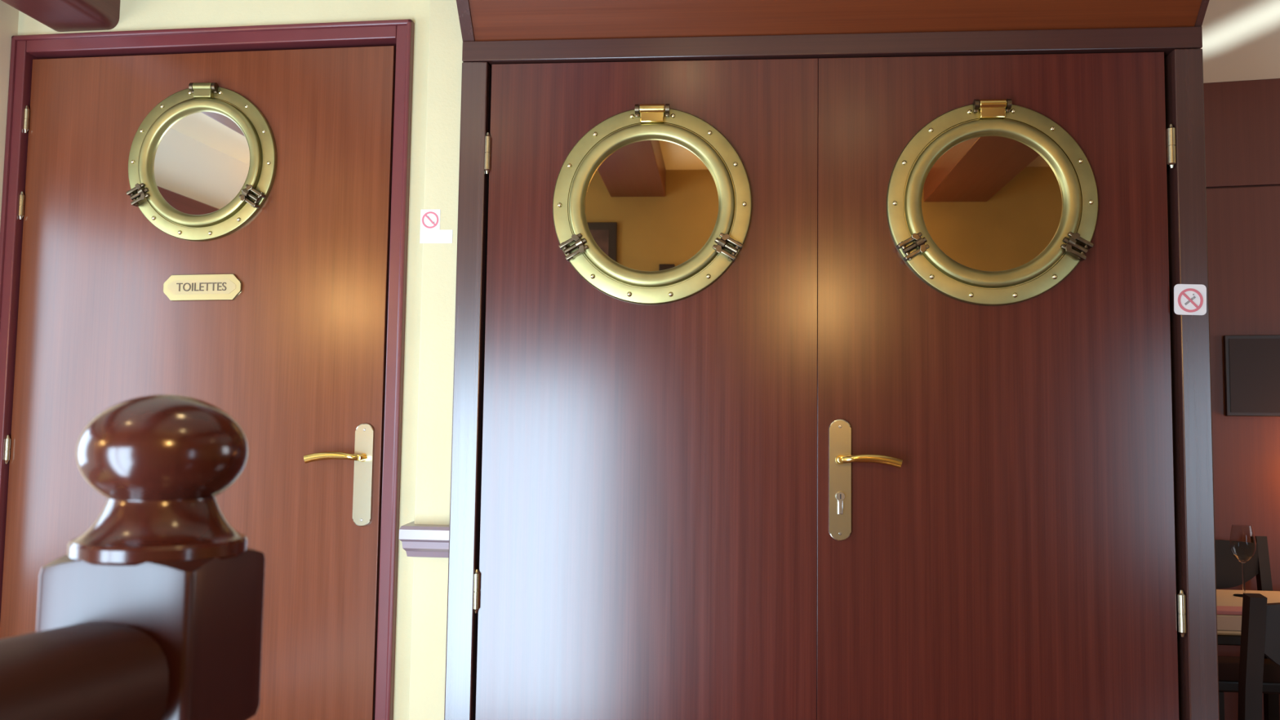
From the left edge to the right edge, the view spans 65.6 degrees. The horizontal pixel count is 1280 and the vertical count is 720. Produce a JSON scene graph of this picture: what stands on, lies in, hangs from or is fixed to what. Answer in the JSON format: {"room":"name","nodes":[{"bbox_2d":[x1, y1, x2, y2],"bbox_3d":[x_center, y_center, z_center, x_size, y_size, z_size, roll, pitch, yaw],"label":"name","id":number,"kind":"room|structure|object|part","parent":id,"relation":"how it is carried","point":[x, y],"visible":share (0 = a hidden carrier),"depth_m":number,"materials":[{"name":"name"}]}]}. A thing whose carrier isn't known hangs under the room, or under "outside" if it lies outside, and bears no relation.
{"room":"restaurant","nodes":[
{"label":"restaurant","id":0,"kind":"room"},
{"bbox_2d":[0,0,18,225],"bbox_3d":[-2.303,-0.011,2.936,0.870,2.600,0.260,0,-4,8],"label":"wall","id":1,"kind":"structure","parent":0,"point":[9,15],"depth_m":2.91,"materials":[{"name":"beige paint"}]},
{"bbox_2d":[17,0,430,719],"bbox_3d":[-1.136,0.001,2.860,1.470,2.600,0.120,0,-4,8],"label":"wall","id":2,"kind":"structure","parent":0,"point":[135,15],"depth_m":2.79,"materials":[{"name":"paint"}]},
{"bbox_2d":[0,0,119,31],"bbox_3d":[-1.848,-1.250,1.364,0.223,0.332,3.200,0,-4,8],"label":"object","id":3,"kind":"structure","parent":2,"relation":"attached to","point":[60,15],"depth_m":2.83,"materials":[{"name":"brown wood"}]},
{"bbox_2d":[0,45,395,719],"bbox_3d":[-1.273,0.197,2.798,1.131,2.184,0.099,0,-4,8],"label":"door","id":4,"kind":"structure","parent":2,"relation":"in","point":[212,228],"depth_m":2.82,"materials":[{"name":"brown wood"}]},
{"bbox_2d":[152,111,249,214],"bbox_3d":[-1.258,-0.565,2.851,0.305,0.305,0.001,2,-4,8],"label":"mirror glass","id":5,"kind":"object","parent":4,"relation":"attached to","point":[201,162],"depth_m":2.85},
{"bbox_3d":[-1.245,-0.207,2.828,0.236,0.074,0.009,0,-4,8],"label":"name plate","id":6,"kind":"part","parent":4,"relation":"part of","materials":[{"name":"gold metal"}]},
{"bbox_3d":[-0.831,0.266,2.711,0.165,0.033,0.051,0,-4,8],"label":"lever","id":7,"kind":"part","parent":4,"relation":"part of","materials":[{"name":"gold metal"}]},
{"bbox_3d":[-0.759,0.315,2.727,0.052,0.282,0.009,0,-4,8],"label":"handle plate","id":8,"kind":"part","parent":4,"relation":"part of","materials":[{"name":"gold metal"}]},
{"bbox_2d":[0,19,414,719],"bbox_3d":[-1.260,0.170,2.821,1.232,2.254,0.086,0,-4,8],"label":"door frame","id":9,"kind":"structure","parent":2,"relation":"attached to","point":[399,33],"depth_m":2.83,"materials":[{"name":"red paint"}]},
{"bbox_2d":[399,520,449,557],"bbox_3d":[-0.538,0.465,2.583,0.146,0.083,0.215,0,-4,5],"label":"trim","id":10,"kind":"structure","parent":2,"relation":"attached to","point":[423,540],"depth_m":2.49,"materials":[{"name":"grey paint"}]},
{"bbox_2d":[408,0,462,719],"bbox_3d":[-0.505,-0.005,2.651,0.120,2.600,0.170,0,-4,5],"label":"wall pier","id":11,"kind":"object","parent":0,"point":[438,280],"visible":0.5,"depth_m":2.57,"materials":[{"name":"paint"}]},
{"bbox_2d":[419,209,452,243],"bbox_3d":[-0.531,-0.349,2.591,0.086,0.089,0.002,0,-4,5],"label":"sticker","id":12,"kind":"object","parent":11,"relation":"attached to","point":[430,232],"visible":1,"depth_m":2.59,"materials":[{"name":"white"}]},
{"bbox_2d":[1200,0,1279,83],"bbox_3d":[0.642,-1.360,2.381,7.000,0.100,6.255,0,-4,5],"label":"ceiling","id":13,"kind":"structure","parent":0,"point":[1241,38],"depth_m":3.72,"materials":[{"name":"beige paint"}]},
{"bbox_2d":[1203,78,1279,719],"bbox_3d":[2.887,0.237,4.000,2.870,2.800,0.120,0,-4,14],"label":"wall","id":14,"kind":"structure","parent":0,"point":[1242,118],"depth_m":4.08,"materials":[{"name":"brown wood"}]},
{"bbox_2d":[1223,334,1279,416],"bbox_3d":[2.828,0.063,3.954,0.900,0.330,0.023,0,-4,14],"label":"picture frame","id":15,"kind":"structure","parent":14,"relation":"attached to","point":[1251,363],"depth_m":4.03,"materials":[{"name":"black wood"}]},
{"bbox_3d":[0.590,1.323,2.047,6.800,0.100,5.755,0,-4,5],"label":"floor","id":16,"kind":"structure","parent":0,"visible":0},
{"bbox_2d":[35,394,265,719],"bbox_3d":[-0.324,0.591,0.626,0.107,1.138,0.107,0,-4,5],"label":"newel post","id":17,"kind":"object","parent":16,"relation":"on","point":[162,559],"visible":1,"depth_m":0.62,"materials":[{"name":"wood"}]},
{"bbox_2d":[0,623,168,719],"bbox_3d":[-0.390,0.112,-0.034,0.096,0.153,1.281,0,-4,6],"label":"handrail","id":18,"kind":"object","parent":17,"relation":"attached to","point":[80,671],"visible":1,"depth_m":0.53,"materials":[{"name":"brown wood"}]},
{"bbox_3d":[2.812,1.613,3.620,2.645,0.200,3.000,0,-4,5],"label":"floor","id":19,"kind":"structure","parent":0,"visible":0},
{"bbox_2d":[1214,536,1279,719],"bbox_3d":[2.233,1.143,3.692,0.420,0.933,0.477,0,-4,5],"label":"dining chair","id":20,"kind":"object","parent":19,"relation":"on","point":[1228,570],"visible":0.26,"depth_m":3.87,"materials":[{"name":"brown wood"}]},
{"bbox_3d":[2.021,1.377,3.480,0.040,0.430,0.040,0,-4,5],"label":"leg","id":21,"kind":"part","parent":20,"relation":"part of","materials":[{"name":"brown wood"}]},
{"bbox_3d":[2.230,1.157,3.663,0.420,0.040,0.420,0,-4,5],"label":"seat","id":22,"kind":"part","parent":20,"relation":"part of","materials":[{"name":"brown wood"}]},
{"bbox_3d":[2.439,1.158,3.869,0.040,0.933,0.089,0,-4,5],"label":"post","id":23,"kind":"part","parent":20,"relation":"part of","materials":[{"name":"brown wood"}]},
{"bbox_2d":[1216,589,1279,645],"bbox_3d":[2.111,1.215,3.347,0.884,0.737,0.884,0,-4,5],"label":"dining table","id":24,"kind":"object","parent":19,"relation":"on","point":[1224,597],"visible":0.02,"depth_m":3.53,"materials":[{"name":"brown wood"}]},
{"bbox_2d":[1217,616,1241,631],"bbox_3d":[1.892,0.824,3.102,0.320,0.003,0.240,0,-4,5],"label":"place mat","id":25,"kind":"object","parent":24,"relation":"on","point":[1224,623],"visible":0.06,"depth_m":3.09,"materials":[{"name":"brown fabric"}]},
{"bbox_2d":[1216,605,1242,615],"bbox_3d":[1.980,0.834,3.305,0.240,0.014,0.100,0,-4,5],"label":"napkin","id":26,"kind":"object","parent":24,"relation":"on","point":[1221,610],"visible":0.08,"depth_m":3.27,"materials":[{"name":"red"}]},
{"bbox_2d":[1229,524,1256,597],"bbox_3d":[2.223,0.740,3.663,0.084,0.258,0.084,0,-4,5],"label":"wine glass","id":27,"kind":"object","parent":24,"relation":"on","point":[1242,543],"visible":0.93,"depth_m":3.64,"materials":[{"name":"clear glass"}]},
{"bbox_2d":[1237,593,1279,719],"bbox_3d":[1.723,1.062,2.629,0.420,0.933,0.477,0,-4,5],"label":"dining chair","id":28,"kind":"object","parent":19,"relation":"on","point":[1260,620],"visible":1,"depth_m":2.46,"materials":[{"name":"brown wood"}]},
{"bbox_3d":[1.517,1.047,2.453,0.040,0.933,0.089,0,-4,5],"label":"post","id":29,"kind":"part","parent":28,"relation":"part of","materials":[{"name":"brown wood"}]},
{"bbox_3d":[0.527,0.177,3.612,1.840,2.800,2.215,0,-4,5],"label":"wall","id":30,"kind":"structure","parent":0,"visible":0},
{"bbox_2d":[473,57,817,719],"bbox_3d":[0.011,0.261,2.448,0.842,2.044,0.086,0,-4,5],"label":"door","id":31,"kind":"structure","parent":30,"relation":"in","point":[648,549],"depth_m":2.46,"materials":[{"name":"brown wood"}]},
{"bbox_2d":[585,139,718,271],"bbox_3d":[0.029,-0.387,2.487,0.337,0.337,0.001,0,-4,5],"label":"mirror glass","id":32,"kind":"object","parent":31,"relation":"attached to","point":[651,205],"depth_m":2.49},
{"bbox_2d":[444,26,1219,719],"bbox_3d":[0.439,0.242,2.453,1.819,2.107,0.104,0,-4,5],"label":"door frame","id":33,"kind":"structure","parent":30,"relation":"attached to","point":[1190,353],"depth_m":2.44,"materials":[{"name":"brown wood"}]},
{"bbox_2d":[1173,284,1206,315],"bbox_3d":[1.302,-0.143,2.351,0.073,0.073,0.003,2,-4,5],"label":"sticker","id":34,"kind":"object","parent":33,"relation":"attached to","point":[1188,299],"visible":1,"depth_m":2.35,"materials":[{"name":"white plastic"}]},
{"bbox_2d":[456,0,1209,41],"bbox_3d":[0.438,-1.070,2.325,1.820,0.493,0.542,0,-4,5],"label":"ceiling beam","id":35,"kind":"structure","parent":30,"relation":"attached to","point":[479,20],"depth_m":2.46,"materials":[{"name":"orange wood"}]},
{"bbox_2d":[816,52,1186,719],"bbox_3d":[0.853,0.268,2.368,0.848,2.044,0.099,0,-4,5],"label":"door","id":36,"kind":"structure","parent":30,"relation":"in","point":[996,508],"depth_m":2.39,"materials":[{"name":"brown wood"}]},
{"bbox_3d":[0.484,0.290,2.403,0.052,0.293,0.009,0,-4,5],"label":"handle plate","id":37,"kind":"part","parent":36,"relation":"part of","materials":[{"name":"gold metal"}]},
{"bbox_3d":[0.546,0.241,2.372,0.154,0.033,0.051,0,-4,5],"label":"lever","id":38,"kind":"part","parent":36,"relation":"part of","materials":[{"name":"gold metal"}]},
{"bbox_2d":[921,135,1062,271],"bbox_3d":[0.854,-0.381,2.414,0.337,0.337,0.001,0,-4,5],"label":"mirror glass","id":39,"kind":"object","parent":36,"relation":"attached to","point":[989,202],"depth_m":2.41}
]}

